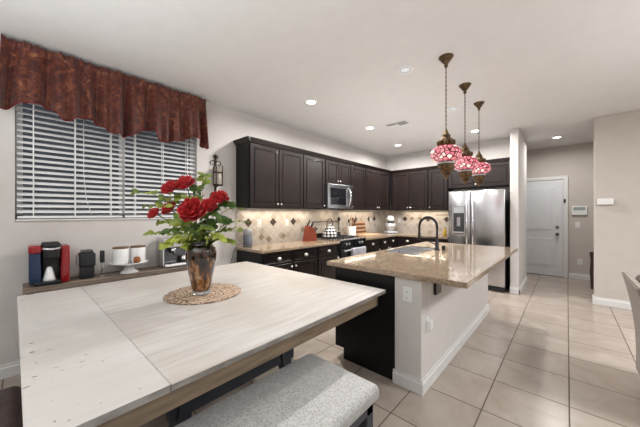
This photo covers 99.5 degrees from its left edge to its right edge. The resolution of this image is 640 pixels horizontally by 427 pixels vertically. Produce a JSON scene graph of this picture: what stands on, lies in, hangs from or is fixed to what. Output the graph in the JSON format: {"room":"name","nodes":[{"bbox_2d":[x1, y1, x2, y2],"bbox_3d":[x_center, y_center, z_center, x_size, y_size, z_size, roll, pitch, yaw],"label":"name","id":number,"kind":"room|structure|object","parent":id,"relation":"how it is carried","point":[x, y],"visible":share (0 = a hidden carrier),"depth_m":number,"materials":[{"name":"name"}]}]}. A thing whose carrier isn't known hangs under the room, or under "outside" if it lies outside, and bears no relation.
{"room":"kitchen with dining area","nodes":[
{"label":"kitchen with dining area","id":0,"kind":"room"},
{"bbox_2d":[130,189,193,238],"bbox_3d":[-1.149,0.118,2.022,0.516,0.597,0.091,0,0,-6],"label":"stem","id":1,"kind":"object","parent":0,"point":[160,196],"visible":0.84,"depth_m":2.00,"materials":[{"name":"green plant"}]},
{"bbox_2d":[142,202,184,225],"bbox_3d":[-1.142,0.163,2.071,0.505,0.506,0.102,0,0,9],"label":"stem","id":2,"kind":"object","parent":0,"point":[158,204],"visible":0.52,"depth_m":2.06,"materials":[{"name":"green plant"}]},
{"bbox_2d":[147,190,179,203],"bbox_3d":[-1.134,0.118,2.100,0.499,0.598,0.090,0,0,13],"label":"stem","id":3,"kind":"object","parent":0,"point":[155,192],"visible":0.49,"depth_m":2.11,"materials":[{"name":"green plant"}]},
{"bbox_2d":[157,197,179,211],"bbox_3d":[-1.088,0.146,2.093,0.405,0.542,0.102,0,0,11],"label":"stem","id":4,"kind":"object","parent":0,"point":[167,198],"visible":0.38,"depth_m":2.09,"materials":[{"name":"green plant"}]},
{"bbox_2d":[174,175,194,221],"bbox_3d":[-1.017,0.055,2.055,0.191,0.712,0.142,0,0,42],"label":"peony","id":5,"kind":"object","parent":4,"relation":"attached to","point":[184,182],"visible":0.96,"depth_m":2.05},
{"bbox_2d":[189,184,203,220],"bbox_3d":[-0.946,0.095,2.089,0.126,0.643,0.168,0,0,-22],"label":"stem","id":6,"kind":"object","parent":5,"relation":"attached to","point":[193,188],"visible":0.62,"depth_m":2.08,"materials":[{"name":"green plant"}]},
{"bbox_2d":[194,172,212,221],"bbox_3d":[-0.896,0.044,2.104,0.142,0.744,0.155,0,0,42],"label":"stem","id":7,"kind":"object","parent":5,"relation":"attached to","point":[202,176],"visible":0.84,"depth_m":2.10,"materials":[{"name":"green plant"}]},
{"bbox_2d":[161,180,179,203],"bbox_3d":[-1.058,0.079,2.016,0.294,0.670,0.102,0,0,9],"label":"peony","id":8,"kind":"object","parent":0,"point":[168,187],"visible":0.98,"depth_m":2.01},
{"bbox_2d":[156,219,194,242],"bbox_3d":[-1.073,0.227,2.069,0.365,0.379,0.124,0,0,2],"label":"stem","id":9,"kind":"object","parent":8,"relation":"attached to","point":[183,228],"visible":0.48,"depth_m":2.04,"materials":[{"name":"green plant"}]},
{"bbox_2d":[173,193,195,221],"bbox_3d":[-1.005,0.129,2.074,0.232,0.575,0.134,0,0,4],"label":"stem","id":10,"kind":"object","parent":8,"relation":"attached to","point":[177,196],"visible":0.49,"depth_m":2.05,"materials":[{"name":"green plant"}]},
{"bbox_2d":[211,220,249,239],"bbox_3d":[-0.715,0.233,2.057,0.365,0.367,0.041,0,0,-4],"label":"stem","id":11,"kind":"object","parent":8,"relation":"attached to","point":[218,231],"visible":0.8,"depth_m":2.05,"materials":[{"name":"green plant"}]},
{"bbox_2d":[176,196,205,241],"bbox_3d":[-0.904,0.153,1.889,0.185,0.541,0.235,0,0,-32],"label":"peony","id":12,"kind":"object","parent":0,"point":[192,209],"visible":0.99,"depth_m":1.85,"materials":[{"name":"plant"}]},
{"bbox_2d":[206,200,235,231],"bbox_3d":[-0.771,0.157,2.088,0.254,0.520,0.155,0,0,-1],"label":"stem","id":13,"kind":"object","parent":12,"relation":"attached to","point":[225,203],"visible":0.68,"depth_m":2.06,"materials":[{"name":"green plant"}]},
{"bbox_2d":[0,37,384,365],"bbox_3d":[-1.340,-0.045,3.799,0.160,2.830,10.010,0,0,42],"label":"wall","id":14,"kind":"structure","parent":0,"point":[225,125],"depth_m":2.79,"materials":[{"name":"paint"}]},
{"bbox_2d":[0,360,19,379],"bbox_3d":[-2.889,1.315,1.970,0.016,0.110,5.020,0,0,42],"label":"baseboard","id":15,"kind":"structure","parent":14,"relation":"attached to","point":[10,369],"depth_m":2.28,"materials":[{"name":"wood"}]},
{"bbox_2d":[15,103,193,220],"bbox_3d":[-2.125,-0.541,2.915,0.152,1.217,1.535,0,0,42],"label":"window","id":16,"kind":"structure","parent":14,"relation":"in","point":[123,142],"depth_m":2.73,"materials":[{"name":"plastic"}]},
{"bbox_2d":[17,103,122,217],"bbox_3d":[-2.363,-0.552,2.615,0.074,1.191,0.748,0,0,42],"label":"window blind","id":17,"kind":"object","parent":16,"relation":"attached to","point":[75,133],"visible":0.84,"depth_m":2.57,"materials":[{"name":"plastic"}]},
{"bbox_2d":[124,130,194,217],"bbox_3d":[-1.852,-0.552,3.186,0.060,1.191,0.743,0,0,42],"label":"window blind","id":18,"kind":"object","parent":16,"relation":"attached to","point":[135,161],"visible":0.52,"depth_m":3.09,"materials":[{"name":"plastic"}]},
{"bbox_2d":[0,33,208,148],"bbox_3d":[-2.011,-1.113,2.797,0.197,0.647,1.721,0,0,42],"label":"window valance","id":19,"kind":"object","parent":14,"relation":"attached to","point":[70,87],"visible":1,"depth_m":2.64,"materials":[{"name":"fabric"}]},
{"bbox_2d":[210,154,222,194],"bbox_3d":[-1.350,-0.503,3.571,0.141,0.566,0.156,0,0,42],"label":"wall sconce","id":20,"kind":"object","parent":14,"relation":"attached to","point":[217,171],"visible":0.89,"depth_m":3.54,"materials":[{"name":"metal"}]},
{"bbox_2d":[236,142,302,208],"bbox_3d":[-0.719,-0.517,4.085,0.368,0.885,0.998,0,0,42],"label":"upper cabinet","id":21,"kind":"object","parent":14,"relation":"attached to","point":[267,177],"visible":1,"depth_m":3.84,"materials":[{"name":"brown wood"}]},
{"bbox_2d":[245,208,314,209],"bbox_3d":[-0.575,-0.066,4.327,0.060,0.017,1.380,0,0,42],"label":"light","id":22,"kind":"object","parent":21,"relation":"attached to","point":[245,208],"visible":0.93,"depth_m":4.11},
{"bbox_2d":[302,154,324,208],"bbox_3d":[-0.202,-0.517,4.652,0.368,0.885,0.534,0,0,42],"label":"upper cabinet","id":23,"kind":"object","parent":14,"relation":"attached to","point":[313,167],"visible":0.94,"depth_m":4.52,"materials":[{"name":"brown wood"}]},
{"bbox_2d":[325,159,350,185],"bbox_3d":[0.233,-0.748,5.128,0.368,0.425,0.754,0,0,42],"label":"upper cabinet","id":24,"kind":"object","parent":14,"relation":"attached to","point":[339,173],"visible":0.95,"depth_m":4.99,"materials":[{"name":"brown wood"}]},
{"bbox_2d":[325,183,352,208],"bbox_3d":[0.267,-0.307,5.098,0.461,0.445,0.745,0,0,42],"label":"microwave","id":25,"kind":"object","parent":24,"relation":"attached to","point":[337,196],"visible":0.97,"depth_m":4.92,"materials":[{"name":"silver metal"}]},
{"bbox_2d":[236,208,447,246],"bbox_3d":[0.900,0.198,4.824,1.769,0.545,4.274,0,0,42],"label":"backsplash","id":26,"kind":"structure","parent":14,"relation":"attached to","point":[273,229],"depth_m":5.06,"materials":[{"name":"tile"}]},
{"bbox_2d":[337,165,364,209],"bbox_3d":[0.662,-0.517,5.600,0.368,0.885,0.518,0,0,42],"label":"upper cabinet","id":27,"kind":"object","parent":14,"relation":"attached to","point":[357,173],"visible":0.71,"depth_m":5.50,"materials":[{"name":"brown wood"}]},
{"bbox_2d":[233,136,509,175],"bbox_3d":[1.238,-0.990,4.477,2.733,0.060,4.315,0,0,42],"label":"trim","id":28,"kind":"structure","parent":14,"relation":"attached to","point":[245,139],"depth_m":4.73,"materials":[{"name":"brown wood"}]},
{"bbox_2d":[365,168,389,209],"bbox_3d":[1.218,-0.517,6.209,0.368,0.885,1.128,0,0,42],"label":"upper cabinet","id":29,"kind":"object","parent":14,"relation":"attached to","point":[377,183],"visible":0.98,"depth_m":6.05,"materials":[{"name":"brown wood"}]},
{"bbox_2d":[209,190,229,219],"bbox_3d":[-0.784,0.116,2.056,0.140,0.604,0.161,0,0,42],"label":"peony","id":30,"kind":"object","parent":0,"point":[219,196],"visible":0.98,"depth_m":2.06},
{"bbox_2d":[0,0,639,156],"bbox_3d":[1.647,-1.510,1.881,7.300,0.100,11.200,0,0,42],"label":"ceiling","id":31,"kind":"structure","parent":0,"point":[544,69],"depth_m":2.50,"materials":[{"name":"paint"}]},
{"bbox_2d":[304,99,317,104],"bbox_3d":[-0.118,-1.457,3.549,0.184,0.006,0.184,0,0,42],"label":"recessed light","id":32,"kind":"object","parent":31,"relation":"in","point":[308,101],"visible":1,"depth_m":3.54,"materials":[{"name":"white plastic"}]},
{"bbox_2d":[385,120,410,127],"bbox_3d":[1.268,-1.454,4.419,0.360,0.013,0.200,0,0,42],"label":"ceiling vent","id":33,"kind":"object","parent":31,"relation":"in","point":[404,122],"visible":1,"depth_m":4.41,"materials":[{"name":"silver metal"}]},
{"bbox_2d":[396,65,414,74],"bbox_3d":[0.865,-1.457,2.757,0.184,0.006,0.184,0,0,42],"label":"recessed light","id":34,"kind":"object","parent":31,"relation":"in","point":[406,69],"visible":1,"depth_m":2.75,"materials":[{"name":"white plastic"}]},
{"bbox_2d":[430,53,461,178],"bbox_3d":[1.176,-0.889,2.528,0.272,1.141,0.272,0,0,42],"label":"pendant lamp","id":35,"kind":"object","parent":31,"relation":"hanging from","point":[446,152],"visible":1,"depth_m":2.48,"materials":[{"name":"glass"}]},
{"bbox_2d":[446,106,459,111],"bbox_3d":[1.859,-1.457,3.786,0.184,0.006,0.184,0,0,42],"label":"recessed light","id":36,"kind":"object","parent":31,"relation":"in","point":[455,108],"visible":0.98,"depth_m":3.78,"materials":[{"name":"white plastic"}]},
{"bbox_2d":[454,82,478,183],"bbox_3d":[1.647,-0.896,3.079,0.272,1.128,0.272,0,0,42],"label":"pendant lamp","id":37,"kind":"object","parent":31,"relation":"hanging from","point":[465,165],"visible":0.88,"depth_m":3.02,"materials":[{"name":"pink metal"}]},
{"bbox_2d":[472,101,490,185],"bbox_3d":[2.100,-0.909,3.581,0.272,1.101,0.272,0,0,42],"label":"pendant lamp","id":38,"kind":"object","parent":31,"relation":"hanging from","point":[479,173],"visible":0.86,"depth_m":3.52,"materials":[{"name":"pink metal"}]},
{"bbox_2d":[0,273,639,426],"bbox_3d":[1.647,1.420,1.881,7.300,0.100,11.200,0,0,42],"label":"floor","id":39,"kind":"structure","parent":0,"point":[543,355],"depth_m":2.33,"materials":[{"name":"tile"}]},
{"bbox_2d":[0,386,22,426],"bbox_3d":[-1.571,0.895,0.978,0.600,0.950,0.689,0,0,42],"label":"dining chair","id":40,"kind":"object","parent":39,"relation":"on","point":[10,397],"visible":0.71,"depth_m":1.23,"materials":[{"name":"brown leather"}]},
{"bbox_2d":[23,266,186,294],"bbox_3d":[-1.966,0.985,2.779,0.280,0.770,1.460,0,0,42],"label":"console table","id":41,"kind":"object","parent":39,"relation":"on","point":[75,281],"visible":0.3,"depth_m":2.54,"materials":[{"name":"brown wood"}]},
{"bbox_2d":[28,241,69,286],"bbox_3d":[-2.340,0.425,2.341,0.267,0.350,0.249,0,0,42],"label":"coffee maker","id":42,"kind":"object","parent":41,"relation":"on","point":[48,262],"visible":1,"depth_m":2.29,"materials":[{"name":"black plastic"}]},
{"bbox_2d":[34,278,60,286],"bbox_3d":[-2.304,0.583,2.293,0.115,0.035,0.161,0,0,42],"label":"drip tray","id":43,"kind":"object","parent":42,"relation":"on","point":[43,281],"depth_m":2.26,"materials":[{"name":"black plastic"}]},
{"bbox_2d":[76,249,95,278],"bbox_3d":[-2.182,0.469,2.523,0.135,0.262,0.130,0,0,42],"label":"coffee grinder","id":44,"kind":"object","parent":41,"relation":"on","point":[86,259],"visible":1,"depth_m":2.48,"materials":[{"name":"black plastic"}]},
{"bbox_2d":[99,250,105,276],"bbox_3d":[-2.092,0.477,2.604,0.056,0.245,0.055,0,0,42],"label":"milk frother","id":45,"kind":"object","parent":41,"relation":"on","point":[102,252],"visible":1,"depth_m":2.60,"materials":[{"name":"silver metal"}]},
{"bbox_2d":[109,259,147,273],"bbox_3d":[-1.947,0.546,2.770,0.330,0.108,0.330,0,0,42],"label":"cake stand","id":46,"kind":"object","parent":41,"relation":"on","point":[129,268],"visible":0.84,"depth_m":2.72,"materials":[{"name":"white ceramic"}]},
{"bbox_2d":[112,246,128,263],"bbox_3d":[-2.002,0.420,2.725,0.138,0.170,0.137,0,0,42],"label":"canister","id":47,"kind":"object","parent":46,"relation":"on","point":[120,255],"visible":0.91,"depth_m":2.68,"materials":[{"name":"white ceramic"}]},
{"bbox_2d":[130,245,145,262],"bbox_3d":[-1.903,0.420,2.833,0.138,0.170,0.137,0,0,42],"label":"canister","id":48,"kind":"object","parent":46,"relation":"on","point":[135,250],"visible":0.81,"depth_m":2.78,"materials":[{"name":"white ceramic"}]},
{"bbox_2d":[156,236,185,268],"bbox_3d":[-1.653,0.435,3.097,0.284,0.330,0.310,0,0,42],"label":"espresso machine","id":49,"kind":"object","parent":41,"relation":"on","point":[170,257],"visible":0.67,"depth_m":3.04,"materials":[{"name":"silver metal"}]},
{"bbox_2d":[164,262,185,268],"bbox_3d":[-1.625,0.575,3.071,0.140,0.050,0.290,0,0,42],"label":"drip tray","id":50,"kind":"object","parent":49,"relation":"on","point":[167,265],"depth_m":3.00,"materials":[{"name":"silver metal"}]},
{"bbox_2d":[164,260,185,263],"bbox_3d":[-1.625,0.548,3.071,0.120,0.004,0.270,0,0,42],"label":"grille","id":51,"kind":"object","parent":49,"relation":"attached to","point":[165,261],"depth_m":3.05,"materials":[{"name":"silver plastic"}]},
{"bbox_2d":[17,261,385,426],"bbox_3d":[-0.852,0.990,2.082,1.955,0.760,1.955,0,0,41],"label":"dining table","id":52,"kind":"object","parent":39,"relation":"on","point":[116,353],"visible":0.91,"depth_m":1.38,"materials":[{"name":"wood"}]},
{"bbox_2d":[163,283,240,304],"bbox_3d":[-0.884,0.606,2.074,0.548,0.008,0.546,0,0,42],"label":"woven mat","id":53,"kind":"object","parent":52,"relation":"on","point":[219,291],"visible":0.71,"depth_m":1.99,"materials":[{"name":"wicker"}]},
{"bbox_2d":[185,240,216,295],"bbox_3d":[-0.894,0.402,2.040,0.218,0.398,0.218,0,0,42],"label":"glass vase","id":54,"kind":"object","parent":53,"relation":"on","point":[200,258],"visible":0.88,"depth_m":1.97,"materials":[{"name":"glass"}]},
{"bbox_2d":[147,207,178,231],"bbox_3d":[-1.101,0.188,2.009,0.378,0.474,0.075,0,0,1],"label":"peony","id":55,"kind":"object","parent":54,"relation":"in","point":[153,212],"visible":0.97,"depth_m":2.00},
{"bbox_2d":[159,227,195,241],"bbox_3d":[-1.050,0.256,2.048,0.315,0.322,0.108,0,0,-2],"label":"stem","id":56,"kind":"object","parent":55,"relation":"attached to","point":[173,230],"visible":0.49,"depth_m":2.02,"materials":[{"name":"green plant"}]},
{"bbox_2d":[160,201,175,214],"bbox_3d":[-1.063,0.162,2.036,0.304,0.520,0.089,0,0,13],"label":"peony","id":57,"kind":"object","parent":54,"relation":"in","point":[165,210],"visible":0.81,"depth_m":2.05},
{"bbox_2d":[143,230,173,235],"bbox_3d":[-1.104,0.269,2.029,0.423,0.295,0.090,0,0,-10],"label":"stem","id":58,"kind":"object","parent":57,"relation":"attached to","point":[150,232],"visible":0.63,"depth_m":2.00,"materials":[{"name":"green plant"}]},
{"bbox_2d":[158,237,189,249],"bbox_3d":[-1.032,0.290,2.003,0.288,0.252,0.140,0,0,-20],"label":"stem","id":59,"kind":"object","parent":54,"relation":"in","point":[166,244],"visible":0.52,"depth_m":1.96,"materials":[{"name":"green plant"}]},
{"bbox_2d":[167,215,203,241],"bbox_3d":[-0.957,0.214,1.952,0.149,0.404,0.240,0,0,42],"label":"stem","id":60,"kind":"object","parent":54,"relation":"in","point":[176,220],"visible":0.62,"depth_m":1.95,"materials":[{"name":"green plant"}]},
{"bbox_2d":[170,234,200,243],"bbox_3d":[-0.982,0.282,1.983,0.145,0.269,0.207,0,0,42],"label":"stem","id":61,"kind":"object","parent":54,"relation":"in","point":[180,238],"visible":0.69,"depth_m":1.94,"materials":[{"name":"green plant"}]},
{"bbox_2d":[184,222,204,235],"bbox_3d":[-0.891,0.239,2.006,0.140,0.353,0.192,0,0,21],"label":"stem","id":62,"kind":"object","parent":54,"relation":"in","point":[191,229],"visible":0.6,"depth_m":1.95,"materials":[{"name":"green plant"}]},
{"bbox_2d":[196,224,215,240],"bbox_3d":[-0.844,0.246,1.965,0.181,0.341,0.139,0,0,42],"label":"stem","id":63,"kind":"object","parent":54,"relation":"in","point":[201,228],"visible":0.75,"depth_m":1.95,"materials":[{"name":"green plant"}]},
{"bbox_2d":[200,198,217,223],"bbox_3d":[-0.825,0.151,2.005,0.135,0.541,0.105,0,0,-14],"label":"peony","id":64,"kind":"object","parent":54,"relation":"in","point":[210,205],"visible":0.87,"depth_m":2.00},
{"bbox_2d":[200,209,221,239],"bbox_3d":[-0.820,0.192,2.019,0.202,0.448,0.137,0,0,42],"label":"stem","id":65,"kind":"object","parent":54,"relation":"in","point":[216,214],"visible":0.71,"depth_m":2.00,"materials":[{"name":"green plant"}]},
{"bbox_2d":[197,215,232,240],"bbox_3d":[-0.766,0.215,2.019,0.264,0.403,0.162,0,0,5],"label":"stem","id":66,"kind":"object","parent":54,"relation":"in","point":[225,220],"visible":0.79,"depth_m":1.99,"materials":[{"name":"green plant"}]},
{"bbox_2d":[204,232,227,244],"bbox_3d":[-0.781,0.275,1.993,0.166,0.284,0.199,0,0,-30],"label":"stem","id":67,"kind":"object","parent":54,"relation":"in","point":[212,236],"visible":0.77,"depth_m":1.97,"materials":[{"name":"green plant"}]},
{"bbox_2d":[209,238,236,244],"bbox_3d":[-0.769,0.290,2.065,0.257,0.252,0.123,0,0,-20],"label":"stem","id":68,"kind":"object","parent":54,"relation":"in","point":[229,240],"visible":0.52,"depth_m":2.06,"materials":[{"name":"green plant"}]},
{"bbox_2d":[220,226,242,232],"bbox_3d":[-0.739,0.256,2.047,0.310,0.321,0.089,0,0,9],"label":"stem","id":69,"kind":"object","parent":54,"relation":"in","point":[223,229],"visible":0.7,"depth_m":2.04,"materials":[{"name":"green plant"}]},
{"bbox_2d":[174,353,378,426],"bbox_3d":[-0.340,1.120,1.044,0.510,0.500,1.385,0,0,42],"label":"upholstered bench","id":70,"kind":"object","parent":39,"relation":"on","point":[311,390],"visible":1,"depth_m":1.27,"materials":[{"name":"grey fabric"}]},
{"bbox_2d":[237,247,316,275],"bbox_3d":[-0.598,0.939,4.005,0.651,0.862,1.024,0,0,42],"label":"base cabinet","id":71,"kind":"object","parent":39,"relation":"on","point":[304,260],"visible":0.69,"depth_m":3.78,"materials":[{"name":"brown wood"}]},
{"bbox_2d":[235,239,339,253],"bbox_3d":[-0.431,0.489,4.194,0.648,0.038,1.578,0,0,42],"label":"countertop","id":72,"kind":"structure","parent":71,"relation":"on","point":[300,244],"depth_m":3.98,"materials":[{"name":"stone"}]},
{"bbox_2d":[243,229,251,246],"bbox_3d":[-1.019,0.343,3.825,0.128,0.255,0.128,0,0,42],"label":"smart speaker","id":73,"kind":"object","parent":72,"relation":"on","point":[247,233],"visible":0.98,"depth_m":3.77},
{"bbox_2d":[303,220,317,241],"bbox_3d":[-0.164,0.290,4.659,0.120,0.360,0.265,0,0,42],"label":"knife block","id":74,"kind":"object","parent":72,"relation":"on","point":[310,234],"visible":1,"depth_m":4.60,"materials":[{"name":"brown wood"}]},
{"bbox_2d":[317,244,338,279],"bbox_3d":[-0.076,0.939,4.577,0.651,0.862,0.524,0,0,42],"label":"base cabinet","id":75,"kind":"object","parent":39,"relation":"on","point":[326,253],"visible":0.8,"depth_m":4.33,"materials":[{"name":"brown wood"}]},
{"bbox_2d":[316,232,366,258],"bbox_3d":[0.393,0.860,5.042,0.699,0.980,0.778,0,0,42],"label":"range","id":76,"kind":"object","parent":39,"relation":"on","point":[347,242],"visible":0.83,"depth_m":4.80,"materials":[{"name":"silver metal"}]},
{"bbox_2d":[323,218,336,237],"bbox_3d":[0.166,0.258,4.971,0.301,0.345,0.270,0,0,-27],"label":"kettle","id":77,"kind":"object","parent":76,"relation":"on","point":[329,231],"visible":1,"depth_m":4.89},
{"bbox_2d":[317,237,365,240],"bbox_3d":[0.371,0.461,5.062,0.641,0.018,0.778,0,0,42],"label":"cooktop","id":78,"kind":"object","parent":76,"relation":"in","point":[319,238],"depth_m":4.88,"materials":[{"name":"black metal"}]},
{"bbox_2d":[351,246,365,255],"bbox_3d":[0.697,0.733,4.872,0.044,0.254,0.419,0,0,42],"label":"dish towel","id":79,"kind":"object","parent":76,"relation":"hanging from","point":[359,250],"visible":0.55,"depth_m":4.83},
{"bbox_2d":[366,239,380,252],"bbox_3d":[0.827,0.939,5.568,0.651,0.862,0.574,0,0,42],"label":"base cabinet","id":80,"kind":"object","parent":39,"relation":"on","point":[372,245],"visible":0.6,"depth_m":5.37,"materials":[{"name":"brown wood"}]},
{"bbox_2d":[356,232,447,239],"bbox_3d":[1.675,0.489,5.706,1.723,0.038,1.925,0,0,42],"label":"countertop","id":81,"kind":"structure","parent":80,"relation":"on","point":[383,235],"depth_m":5.79,"materials":[{"name":"stone"}]},
{"bbox_2d":[348,226,355,235],"bbox_3d":[0.655,0.370,5.573,0.170,0.200,0.170,0,0,42],"label":"utensil crock","id":82,"kind":"object","parent":81,"relation":"on","point":[351,230],"visible":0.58,"depth_m":5.50,"materials":[{"name":"white ceramic"}]},
{"bbox_2d":[353,221,380,235],"bbox_3d":[1.021,0.324,5.943,0.398,0.293,0.540,0,0,42],"label":"cutting board","id":83,"kind":"object","parent":81,"relation":"on","point":[360,226],"visible":0.79,"depth_m":6.00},
{"bbox_2d":[384,216,397,233],"bbox_3d":[1.689,0.260,6.484,0.240,0.421,0.320,0,0,-3],"label":"stand mixer","id":84,"kind":"object","parent":81,"relation":"on","point":[390,226],"visible":1,"depth_m":6.40,"materials":[{"name":"silver metal"}]},
{"bbox_2d":[386,223,395,230],"bbox_3d":[1.689,0.330,6.484,0.236,0.190,0.236,0,0,42],"label":"bowl","id":85,"kind":"object","parent":84,"relation":"on","point":[389,226],"depth_m":6.39,"materials":[{"name":"ceramic"}]},
{"bbox_2d":[379,236,395,249],"bbox_3d":[1.268,0.939,6.052,0.651,0.862,0.734,0,0,42],"label":"base cabinet","id":86,"kind":"object","parent":39,"relation":"on","point":[389,242],"visible":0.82,"depth_m":5.82,"materials":[{"name":"brown wood"}]},
{"bbox_2d":[396,236,418,246],"bbox_3d":[2.111,0.939,6.167,0.526,0.862,0.651,0,0,42],"label":"base cabinet","id":87,"kind":"object","parent":39,"relation":"on","point":[400,240],"visible":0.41,"depth_m":5.98,"materials":[{"name":"brown wood"}]},
{"bbox_2d":[336,252,488,395],"bbox_3d":[1.313,0.938,3.145,1.096,0.865,2.382,0,0,42],"label":"kitchen island","id":88,"kind":"object","parent":39,"relation":"on","point":[390,340],"visible":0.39,"depth_m":2.30,"materials":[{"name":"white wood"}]},
{"bbox_2d":[403,286,411,302],"bbox_3d":[0.683,0.635,2.123,0.074,0.116,0.010,0,0,42],"label":"wall outlet","id":89,"kind":"object","parent":88,"relation":"attached to","point":[407,292],"visible":1,"depth_m":2.12,"materials":[{"name":"white plastic"}]},
{"bbox_2d":[327,242,517,288],"bbox_3d":[1.372,0.485,3.160,1.250,0.040,2.520,0,0,42],"label":"island countertop","id":90,"kind":"structure","parent":88,"relation":"on","point":[459,265],"depth_m":2.57,"materials":[{"name":"stone"}]},
{"bbox_2d":[384,246,434,254],"bbox_3d":[1.178,0.566,3.459,0.384,0.209,0.764,0,0,42],"label":"sink","id":91,"kind":"object","parent":90,"relation":"in","point":[413,250],"visible":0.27,"depth_m":3.51,"materials":[{"name":"metal"}]},
{"bbox_2d":[418,216,439,249],"bbox_3d":[1.387,0.248,3.503,0.284,0.430,0.137,0,0,42],"label":"kitchen faucet","id":92,"kind":"object","parent":90,"relation":"on","point":[436,243],"visible":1,"depth_m":3.47,"materials":[{"name":"black metal"}]},
{"bbox_2d":[425,282,432,332],"bbox_3d":[0.858,0.717,2.121,0.040,0.423,0.074,0,0,42],"label":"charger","id":93,"kind":"object","parent":88,"relation":"attached to","point":[428,322],"visible":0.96,"depth_m":2.11,"materials":[{"name":"white plastic"}]},
{"bbox_2d":[419,238,447,242],"bbox_3d":[2.517,0.939,5.797,0.570,0.862,0.651,0,0,42],"label":"base cabinet","id":94,"kind":"object","parent":39,"relation":"on","point":[422,239],"visible":0.14,"depth_m":5.59,"materials":[{"name":"brown wood"}]},
{"bbox_2d":[448,189,509,291],"bbox_3d":[3.048,0.470,5.189,0.915,1.780,0.814,0,0,42],"label":"refrigerator","id":95,"kind":"object","parent":39,"relation":"on","point":[477,217],"visible":0.7,"depth_m":4.87,"materials":[{"name":"metal"}]},
{"bbox_2d":[510,128,525,287],"bbox_3d":[3.727,-0.045,5.080,0.125,2.830,1.170,0,0,42],"label":"wall pier","id":96,"kind":"object","parent":39,"relation":"on","point":[517,141],"visible":0.89,"depth_m":4.67,"materials":[{"name":"paint"}]},
{"bbox_2d":[510,286,519,293],"bbox_3d":[3.334,1.315,4.636,0.141,0.110,0.016,0,0,42],"label":"baseboard","id":97,"kind":"structure","parent":96,"relation":"attached to","point":[515,290],"depth_m":4.63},
{"bbox_2d":[589,252,593,289],"bbox_3d":[5.216,1.030,4.906,0.500,0.680,0.420,0,0,42],"label":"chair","id":98,"kind":"object","parent":39,"relation":"on","point":[590,253],"visible":0.32,"depth_m":4.90,"materials":[{"name":"brown wood"}]},
{"bbox_2d":[621,271,639,375],"bbox_3d":[2.599,0.929,1.798,0.741,0.882,0.720,0,0,42],"label":"lounge chair","id":99,"kind":"object","parent":39,"relation":"on","point":[632,285],"visible":1,"depth_m":2.12,"materials":[{"name":"beige fabric"}]},
{"bbox_2d":[357,233,380,235],"bbox_3d":[1.074,0.460,5.921,0.290,0.020,0.500,0,0,42],"label":"tray","id":100,"kind":"object","parent":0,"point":[361,234],"depth_m":5.81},
{"bbox_2d":[385,138,509,210],"bbox_3d":[2.881,-0.045,6.278,2.740,2.830,0.540,0,0,42],"label":"wall","id":101,"kind":"structure","parent":0,"point":[499,148],"depth_m":6.15,"materials":[{"name":"paint"}]},
{"bbox_2d":[391,170,427,209],"bbox_3d":[2.133,-0.517,6.340,0.896,0.885,0.368,0,0,42],"label":"upper cabinet","id":102,"kind":"object","parent":101,"relation":"attached to","point":[409,190],"visible":1,"depth_m":6.20,"materials":[{"name":"brown wood"}]},
{"bbox_2d":[403,210,445,210],"bbox_3d":[2.371,-0.066,6.201,0.950,0.017,0.060,0,0,42],"label":"light","id":103,"kind":"object","parent":102,"relation":"attached to","point":[403,210],"visible":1,"depth_m":6.16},
{"bbox_2d":[428,169,452,209],"bbox_3d":[2.617,-0.517,5.900,0.408,0.885,0.368,0,0,42],"label":"upper cabinet","id":104,"kind":"object","parent":101,"relation":"attached to","point":[438,190],"visible":0.8,"depth_m":5.79,"materials":[{"name":"brown wood"}]},
{"bbox_2d":[448,161,509,189],"bbox_3d":[3.175,-0.735,5.391,1.100,0.450,0.368,0,0,42],"label":"upper cabinet","id":105,"kind":"object","parent":101,"relation":"attached to","point":[498,176],"visible":0.57,"depth_m":5.13,"materials":[{"name":"brown wood"}]},
{"bbox_2d":[519,276,526,292],"bbox_3d":[3.774,1.315,5.026,0.016,0.110,1.186,0,0,42],"label":"baseboard","id":106,"kind":"structure","parent":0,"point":[524,282],"depth_m":4.96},
{"bbox_2d":[526,142,593,277],"bbox_3d":[5.483,-0.045,5.718,4.800,2.830,0.120,0,0,42],"label":"wall","id":107,"kind":"structure","parent":0,"point":[576,161],"depth_m":5.73,"materials":[{"name":"beige paint"}]},
{"bbox_2d":[526,180,562,276],"bbox_3d":[4.866,0.320,6.115,0.914,2.100,0.125,0,0,42],"label":"door","id":108,"kind":"structure","parent":107,"relation":"in","point":[544,199],"depth_m":6.01,"materials":[{"name":"paint"}]},
{"bbox_2d":[526,176,567,277],"bbox_3d":[4.888,0.282,6.139,1.084,2.175,0.060,0,0,42],"label":"trim","id":109,"kind":"structure","parent":107,"relation":"attached to","point":[564,178],"depth_m":5.79,"materials":[{"name":"wood"}]},
{"bbox_2d":[571,206,586,214],"bbox_3d":[5.422,-0.058,5.666,0.240,0.185,0.040,0,0,42],"label":"panel","id":110,"kind":"object","parent":107,"relation":"attached to","point":[575,210],"visible":1,"depth_m":5.65,"materials":[{"name":"white plastic"}]},
{"bbox_2d":[569,273,589,279],"bbox_3d":[6.224,1.315,4.951,2.470,0.110,0.016,0,0,42],"label":"baseboard","id":111,"kind":"structure","parent":107,"relation":"attached to","point":[571,275],"depth_m":5.67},
{"bbox_2d":[594,110,639,301],"bbox_3d":[5.350,-0.045,3.120,3.095,2.830,0.120,0,0,42],"label":"wall","id":112,"kind":"structure","parent":0,"point":[616,136],"depth_m":3.96,"materials":[{"name":"beige paint"}]},
{"bbox_2d":[597,198,613,204],"bbox_3d":[4.236,-0.175,4.023,0.170,0.090,0.047,0,0,42],"label":"box","id":113,"kind":"object","parent":112,"relation":"attached to","point":[599,201],"visible":1,"depth_m":4.01,"materials":[{"name":"white plastic"}]},
{"bbox_2d":[594,296,631,309],"bbox_3d":[5.305,1.315,3.070,3.095,0.110,0.016,0,0,42],"label":"baseboard","id":114,"kind":"structure","parent":112,"relation":"attached to","point":[597,300],"depth_m":3.98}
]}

